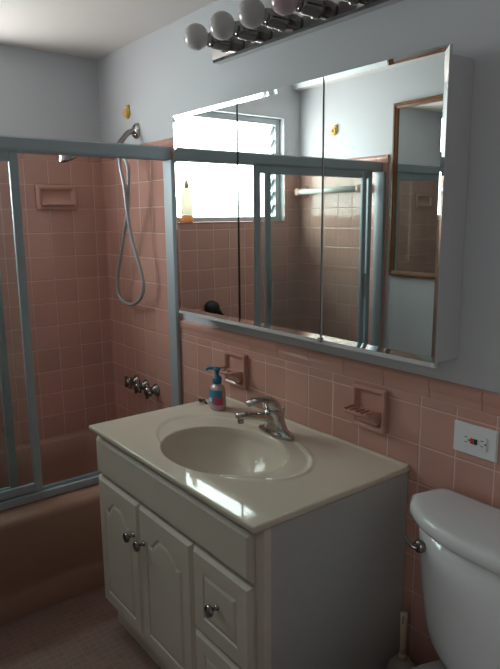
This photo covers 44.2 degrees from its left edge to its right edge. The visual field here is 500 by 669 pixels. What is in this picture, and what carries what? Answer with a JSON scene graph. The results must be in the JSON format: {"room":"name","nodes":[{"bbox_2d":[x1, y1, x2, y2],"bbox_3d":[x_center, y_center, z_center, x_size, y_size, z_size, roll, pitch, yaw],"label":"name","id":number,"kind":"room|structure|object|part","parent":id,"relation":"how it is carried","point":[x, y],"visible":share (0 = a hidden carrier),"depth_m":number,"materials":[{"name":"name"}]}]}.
{"room":"bathroom","nodes":[
{"label":"bathroom","id":0,"kind":"room"},
{"bbox_2d":[0,44,101,141],"bbox_3d":[-1.373,-0.142,2.673,1.588,2.168,0.122,-9,13,-37],"label":"wall","id":1,"kind":"structure","parent":0,"point":[44,94],"depth_m":2.79,"materials":[{"name":"grey paint"}]},
{"bbox_2d":[0,159,115,447],"bbox_3d":[-1.286,0.092,2.700,1.460,1.696,0.008,-9,13,-37],"label":"wall tile","id":2,"kind":"structure","parent":1,"relation":"attached to","point":[66,250],"depth_m":2.95,"materials":[{"name":"pink tile"}]},
{"bbox_2d":[34,184,77,209],"bbox_3d":[-0.891,-0.635,2.852,0.195,0.116,0.035,-9,13,-37],"label":"recessed soap dish","id":3,"kind":"object","parent":2,"relation":"attached to","point":[47,196],"visible":1,"depth_m":2.85,"materials":[{"name":"pink ceramic"}]},
{"bbox_2d":[17,153,101,162],"bbox_3d":[-0.926,-0.822,2.814,0.528,0.050,0.014,-9,13,-37],"label":"trim","id":4,"kind":"structure","parent":1,"relation":"attached to","point":[19,155],"depth_m":2.82,"materials":[{"name":"pink ceramic"}]},
{"bbox_2d":[0,585,160,668],"bbox_3d":[-1.044,1.359,0.821,3.880,0.100,3.769,-9,13,-37],"label":"floor","id":5,"kind":"structure","parent":0,"point":[84,630],"depth_m":2.13,"materials":[{"name":"tile"}]},
{"bbox_2d":[0,428,104,624],"bbox_3d":[-1.046,0.789,2.525,1.458,0.383,0.753,-9,13,-37],"label":"bathtub","id":6,"kind":"object","parent":5,"relation":"on","point":[51,548],"visible":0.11,"depth_m":2.33,"materials":[{"name":"ceramic"}]},
{"bbox_2d":[0,135,181,510],"bbox_3d":[-0.895,-0.015,2.163,1.458,1.325,0.082,-9,13,-37],"label":"shower door frame","id":7,"kind":"structure","parent":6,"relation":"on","point":[15,495],"depth_m":2.28,"materials":[{"name":"silver metal"}]},
{"bbox_3d":[-0.885,-0.034,2.176,0.008,0.130,0.012,-9,13,-37],"label":"pull handle","id":8,"kind":"part","parent":7,"relation":"part of","materials":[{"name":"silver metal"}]},
{"bbox_3d":[-1.095,-0.573,1.903,0.677,0.045,0.016,-9,13,-37],"label":"rail","id":9,"kind":"part","parent":7,"relation":"part of","materials":[{"name":"silver metal"}]},
{"bbox_3d":[-1.083,0.617,2.128,0.677,0.030,0.016,-9,13,-37],"label":"rail","id":10,"kind":"part","parent":7,"relation":"part of","materials":[{"name":"silver metal"}]},
{"bbox_3d":[-0.908,-0.642,2.053,1.458,0.051,0.052,-9,13,-37],"label":"header rail","id":11,"kind":"part","parent":7,"relation":"part of","materials":[{"name":"silver metal"}]},
{"bbox_2d":[96,435,407,668],"bbox_3d":[-0.052,0.714,1.941,0.564,0.732,0.882,-9,13,-37],"label":"vanity cabinet","id":12,"kind":"object","parent":5,"relation":"on","point":[321,588],"visible":0.98,"depth_m":1.63,"materials":[{"name":"beige paint"}]},
{"bbox_3d":[-0.423,0.725,2.032,0.019,0.467,0.286,-9,13,-37],"label":"cabinet door","id":13,"kind":"part","parent":12,"relation":"part of","materials":[{"name":"beige paint"}]},
{"bbox_3d":[-0.374,0.625,1.906,0.033,0.033,0.033,-9,13,-37],"label":"knob","id":14,"kind":"part","parent":12,"relation":"part of","materials":[{"name":"silver metal"}]},
{"bbox_3d":[-0.334,0.635,1.855,0.033,0.033,0.033,-9,13,-37],"label":"knob","id":15,"kind":"part","parent":12,"relation":"part of","materials":[{"name":"silver metal"}]},
{"bbox_3d":[-0.241,0.766,1.802,0.019,0.467,0.297,-9,13,-37],"label":"cabinet door","id":16,"kind":"part","parent":12,"relation":"part of","materials":[{"name":"beige paint"}]},
{"bbox_3d":[-0.096,0.694,1.554,0.033,0.033,0.033,-9,13,-37],"label":"knob","id":17,"kind":"part","parent":12,"relation":"part of","materials":[{"name":"silver metal"}]},
{"bbox_3d":[-0.068,0.926,1.606,0.019,0.222,0.252,-9,13,-37],"label":"drawer","id":18,"kind":"part","parent":12,"relation":"part of","materials":[{"name":"beige paint"}]},
{"bbox_3d":[-0.071,0.694,1.562,0.019,0.239,0.252,-9,13,-37],"label":"drawer","id":19,"kind":"part","parent":12,"relation":"part of","materials":[{"name":"beige paint"}]},
{"bbox_2d":[89,396,409,533],"bbox_3d":[-0.049,0.397,1.890,0.548,0.139,0.896,-9,13,-37],"label":"countertop","id":20,"kind":"structure","parent":12,"relation":"on","point":[260,481],"depth_m":1.81,"materials":[{"name":"beige stone"}]},
{"bbox_2d":[205,366,225,410],"bbox_3d":[-0.118,0.191,2.208,0.056,0.155,0.077,-9,13,-37],"label":"soap dispenser","id":21,"kind":"object","parent":20,"relation":"on","point":[217,395],"visible":1,"depth_m":2.19,"materials":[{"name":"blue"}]},
{"bbox_2d":[209,383,225,410],"bbox_3d":[-0.117,0.220,2.214,0.056,0.096,0.077,-9,13,-37],"label":"bottle","id":22,"kind":"object","parent":21,"relation":"on","point":[217,395],"depth_m":2.19,"materials":[{"name":"white"}]},
{"bbox_2d":[235,396,294,440],"bbox_3d":[0.034,0.257,1.911,0.186,0.133,0.162,-9,13,-37],"label":"sink faucet","id":23,"kind":"object","parent":20,"relation":"on","point":[274,425],"visible":1,"depth_m":1.91,"materials":[{"name":"silver metal"}]},
{"bbox_3d":[0.022,0.258,1.902,0.154,0.062,0.048,-9,13,-37],"label":"spout","id":24,"kind":"part","parent":23,"relation":"part of","materials":[{"name":"silver metal"}]},
{"bbox_3d":[0.031,0.208,1.900,0.097,0.032,0.048,-9,13,-37],"label":"lever","id":25,"kind":"part","parent":23,"relation":"part of","materials":[{"name":"silver metal"}]},
{"bbox_3d":[0.068,0.215,1.930,0.062,0.047,0.059,-9,13,-37],"label":"lever handle","id":26,"kind":"part","parent":23,"relation":"part of","materials":[{"name":"silver metal"}]},
{"bbox_2d":[258,409,294,440],"bbox_3d":[0.078,0.275,1.949,0.070,0.083,0.162,-9,13,-37],"label":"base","id":27,"kind":"object","parent":23,"relation":"on","point":[274,425],"depth_m":1.92,"materials":[{"name":"silver metal"}]},
{"bbox_3d":[0.244,0.771,1.623,0.492,0.732,0.006,-9,13,-37],"label":"panel","id":28,"kind":"part","parent":12,"relation":"part of","materials":[{"name":"laminate"}]},
{"bbox_2d":[386,611,415,668],"bbox_3d":[0.422,0.936,1.712,0.116,0.367,0.116,-9,13,-37],"label":"toilet brush","id":29,"kind":"object","parent":5,"relation":"on","point":[401,660],"visible":1,"depth_m":1.69,"materials":[{"name":"beige plastic"}]},
{"bbox_3d":[0.421,0.826,1.692,0.026,0.142,0.026,-9,13,-37],"label":"handle","id":30,"kind":"part","parent":29,"relation":"part of","materials":[{"name":"beige plastic"}]},
{"bbox_2d":[402,488,499,668],"bbox_3d":[0.373,0.829,1.269,0.686,0.746,0.519,-9,13,-37],"label":"toilet","id":31,"kind":"object","parent":5,"relation":"on","point":[457,545],"visible":1,"depth_m":1.38,"materials":[{"name":"white ceramic"}]},
{"bbox_3d":[0.392,0.504,1.479,0.028,0.039,0.057,-9,13,-37],"label":"flush lever","id":32,"kind":"part","parent":31,"relation":"part of","materials":[{"name":"silver metal"}]},
{"bbox_3d":[0.368,1.024,1.301,0.650,0.350,0.363,-9,13,-37],"label":"bowl","id":33,"kind":"part","parent":31,"relation":"part of","materials":[{"name":"white ceramic"}]},
{"bbox_3d":[0.558,0.456,1.347,0.208,0.045,0.519,-9,13,-37],"label":"tank lid","id":34,"kind":"part","parent":31,"relation":"part of","materials":[{"name":"white ceramic"}]},
{"bbox_3d":[0.565,0.649,1.388,0.183,0.348,0.471,-9,13,-37],"label":"tank","id":35,"kind":"part","parent":31,"relation":"part of","materials":[{"name":"white ceramic"}]},
{"bbox_2d":[0,0,216,58],"bbox_3d":[-1.094,-0.865,0.378,4.010,0.100,3.869,-9,13,-37],"label":"ceiling","id":36,"kind":"structure","parent":0,"point":[94,29],"depth_m":2.35,"materials":[{"name":"white paint"}]},
{"bbox_2d":[97,0,499,392],"bbox_3d":[0.438,0.015,1.744,0.122,2.168,3.809,-9,13,-37],"label":"wall","id":37,"kind":"structure","parent":0,"point":[160,78],"depth_m":1.66,"materials":[{"name":"grey paint"}]},
{"bbox_2d":[58,123,144,305],"bbox_3d":[-0.640,-0.515,2.704,0.341,0.802,0.250,-3,11,-10],"label":"shower","id":38,"kind":"object","parent":37,"relation":"attached to","point":[135,130],"visible":0.73,"depth_m":2.66,"materials":[{"name":"silver metal"}]},
{"bbox_3d":[-0.544,-0.837,2.655,0.114,0.107,0.025,-10,14,-41],"label":"shower arm","id":39,"kind":"part","parent":38,"relation":"part of","materials":[{"name":"silver metal"}]},
{"bbox_2d":[123,105,129,118],"bbox_3d":[-0.548,-0.985,2.726,0.016,0.059,0.048,-9,13,-37],"label":"rod bracket","id":40,"kind":"object","parent":37,"relation":"attached to","point":[126,112],"visible":1,"depth_m":2.71,"materials":[{"name":"yellow plastic"}]},
{"bbox_2d":[102,159,168,335],"bbox_3d":[-0.509,-0.408,2.798,0.008,0.766,0.649,-9,13,-37],"label":"wall tile","id":41,"kind":"structure","parent":37,"relation":"attached to","point":[146,210],"depth_m":2.78,"materials":[{"name":"pink tile"}]},
{"bbox_2d":[101,137,182,338],"bbox_3d":[-0.500,-0.430,2.776,0.014,0.815,0.688,-9,13,-37],"label":"trim","id":42,"kind":"structure","parent":37,"relation":"attached to","point":[169,142],"depth_m":2.53,"materials":[{"name":"pink ceramic"}]},
{"bbox_2d":[124,375,159,398],"bbox_3d":[-0.506,0.243,2.869,0.063,0.070,0.253,-9,13,-37],"label":"tub faucet","id":43,"kind":"object","parent":37,"relation":"attached to","point":[149,391],"visible":1,"depth_m":2.85,"materials":[{"name":"silver metal"}]},
{"bbox_3d":[-0.577,0.229,2.934,0.033,0.058,0.058,-9,13,-37],"label":"handle","id":44,"kind":"part","parent":43,"relation":"part of","materials":[{"name":"silver metal"}]},
{"bbox_3d":[-0.522,0.244,2.865,0.033,0.067,0.067,-9,13,-37],"label":"handle","id":45,"kind":"part","parent":43,"relation":"part of","materials":[{"name":"silver metal"}]},
{"bbox_3d":[-0.462,0.258,2.788,0.033,0.070,0.070,-9,13,-37],"label":"handle","id":46,"kind":"part","parent":43,"relation":"part of","materials":[{"name":"silver metal"}]},
{"bbox_2d":[219,349,247,388],"bbox_3d":[-0.076,0.131,2.267,0.075,0.126,0.130,-9,13,-37],"label":"toothbrush holder","id":47,"kind":"object","parent":37,"relation":"attached to","point":[235,369],"visible":0.91,"depth_m":2.26,"materials":[{"name":"pink ceramic"}]},
{"bbox_2d":[219,366,242,382],"bbox_3d":[-0.079,0.152,2.272,0.070,0.046,0.112,-9,13,-37],"label":"tray","id":48,"kind":"object","parent":47,"relation":"on","point":[232,374],"depth_m":2.27,"materials":[{"name":"pink ceramic"}]},
{"bbox_2d":[110,319,499,665],"bbox_3d":[0.390,0.630,1.824,0.008,0.930,3.559,-9,13,-37],"label":"wall tile","id":49,"kind":"object","parent":37,"relation":"attached to","point":[422,438],"depth_m":1.88,"materials":[{"name":"pink tile"}]},
{"bbox_2d":[207,0,403,63],"bbox_3d":[0.128,-0.928,1.774,0.101,0.101,0.894,-9,13,-37],"label":"vanity light bar","id":50,"kind":"object","parent":37,"relation":"attached to","point":[313,15],"visible":0.75,"depth_m":1.80,"materials":[{"name":"silver metal"}]},
{"bbox_2d":[184,23,211,50],"bbox_3d":[-0.169,-0.963,1.996,0.093,0.081,0.081,-9,13,-37],"label":"globe bulb","id":51,"kind":"object","parent":50,"relation":"attached to","point":[196,37],"visible":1,"depth_m":1.97,"materials":[{"name":"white glass"}]},
{"bbox_2d":[207,32,230,52],"bbox_3d":[-0.107,-0.973,2.043,0.064,0.060,0.060,-9,13,-37],"label":"socket","id":52,"kind":"object","parent":50,"relation":"attached to","point":[223,46],"depth_m":2.03,"materials":[{"name":"silver metal"}]},
{"bbox_2d":[209,11,238,39],"bbox_3d":[-0.080,-0.943,1.883,0.093,0.081,0.081,-9,13,-37],"label":"globe bulb","id":53,"kind":"object","parent":50,"relation":"attached to","point":[222,26],"visible":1,"depth_m":1.85,"materials":[{"name":"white glass"}]},
{"bbox_2d":[233,21,257,42],"bbox_3d":[-0.018,-0.952,1.930,0.064,0.060,0.060,-9,13,-37],"label":"socket","id":54,"kind":"object","parent":50,"relation":"attached to","point":[248,35],"depth_m":1.92,"materials":[{"name":"silver metal"}]},
{"bbox_2d":[237,0,268,28],"bbox_3d":[0.009,-0.922,1.769,0.093,0.081,0.081,-9,13,-37],"label":"globe bulb","id":55,"kind":"object","parent":50,"relation":"attached to","point":[251,13],"visible":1,"depth_m":1.74,"materials":[{"name":"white glass"}]},
{"bbox_2d":[262,8,288,31],"bbox_3d":[0.071,-0.932,1.817,0.064,0.060,0.060,-9,13,-37],"label":"socket","id":56,"kind":"object","parent":50,"relation":"attached to","point":[278,23],"depth_m":1.81,"materials":[{"name":"silver metal"}]},
{"bbox_2d":[270,0,302,15],"bbox_3d":[0.098,-0.901,1.656,0.093,0.081,0.081,-9,13,-37],"label":"globe bulb","id":57,"kind":"object","parent":50,"relation":"attached to","point":[281,7],"visible":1,"depth_m":1.64,"materials":[{"name":"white glass"}]},
{"bbox_2d":[295,0,323,18],"bbox_3d":[0.161,-0.911,1.704,0.064,0.060,0.060,-9,13,-37],"label":"socket","id":58,"kind":"object","parent":50,"relation":"attached to","point":[312,9],"depth_m":1.70,"materials":[{"name":"silver metal"}]},
{"bbox_2d":[343,0,359,4],"bbox_3d":[0.250,-0.891,1.590,0.064,0.060,0.060,-9,13,-37],"label":"socket","id":59,"kind":"object","parent":50,"relation":"attached to","point":[345,2],"depth_m":1.61,"materials":[{"name":"silver metal"}]},
{"bbox_2d":[173,44,473,367],"bbox_3d":[0.116,-0.366,1.901,0.104,0.731,1.178,-9,13,-37],"label":"upper cabinet","id":60,"kind":"object","parent":37,"relation":"attached to","point":[330,210],"visible":1,"depth_m":1.67,"materials":[{"name":"grey metal"}]},
{"bbox_3d":[-0.156,-0.422,2.181,0.012,0.719,0.391,-9,13,-37],"label":"mirror door","id":61,"kind":"part","parent":60,"relation":"part of","materials":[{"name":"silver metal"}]},
{"bbox_3d":[0.084,-0.367,1.875,0.012,0.719,0.390,-9,13,-37],"label":"mirror door","id":62,"kind":"part","parent":60,"relation":"part of","materials":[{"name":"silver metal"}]},
{"bbox_3d":[0.088,-0.007,1.943,0.012,0.012,1.178,-9,13,-37],"label":"rail","id":63,"kind":"part","parent":60,"relation":"part of","materials":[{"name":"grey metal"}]},
{"bbox_3d":[0.325,-0.311,1.569,0.012,0.719,0.391,-9,13,-37],"label":"mirror door","id":64,"kind":"part","parent":60,"relation":"part of","materials":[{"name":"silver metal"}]},
{"bbox_2d":[180,320,499,427],"bbox_3d":[0.593,0.169,1.458,0.014,0.055,2.870,-9,13,-37],"label":"trim","id":65,"kind":"structure","parent":37,"relation":"attached to","point":[473,398],"depth_m":1.79,"materials":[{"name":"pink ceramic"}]},
{"bbox_2d":[343,382,388,434],"bbox_3d":[0.322,0.214,1.760,0.075,0.128,0.125,-9,13,-37],"label":"soap dish","id":66,"kind":"object","parent":37,"relation":"attached to","point":[369,408],"visible":1,"depth_m":1.76,"materials":[{"name":"pink ceramic"}]},
{"bbox_2d":[343,404,380,425],"bbox_3d":[0.319,0.236,1.765,0.070,0.046,0.107,-9,13,-37],"label":"tray","id":67,"kind":"object","parent":66,"relation":"on","point":[362,414],"depth_m":1.76,"materials":[{"name":"pink ceramic"}]},
{"bbox_2d":[453,420,498,462],"bbox_3d":[0.553,0.263,1.518,0.010,0.080,0.120,-9,13,-37],"label":"wall outlet","id":68,"kind":"object","parent":37,"relation":"attached to","point":[474,440],"visible":1,"depth_m":1.51,"materials":[{"name":"white plastic"}]},
{"bbox_2d":[462,431,486,451],"bbox_3d":[0.552,0.263,1.517,0.003,0.034,0.068,-9,13,-37],"label":"receptacle","id":69,"kind":"object","parent":68,"relation":"attached to","point":[472,441],"depth_m":1.52,"materials":[{"name":"white plastic"}]}
]}

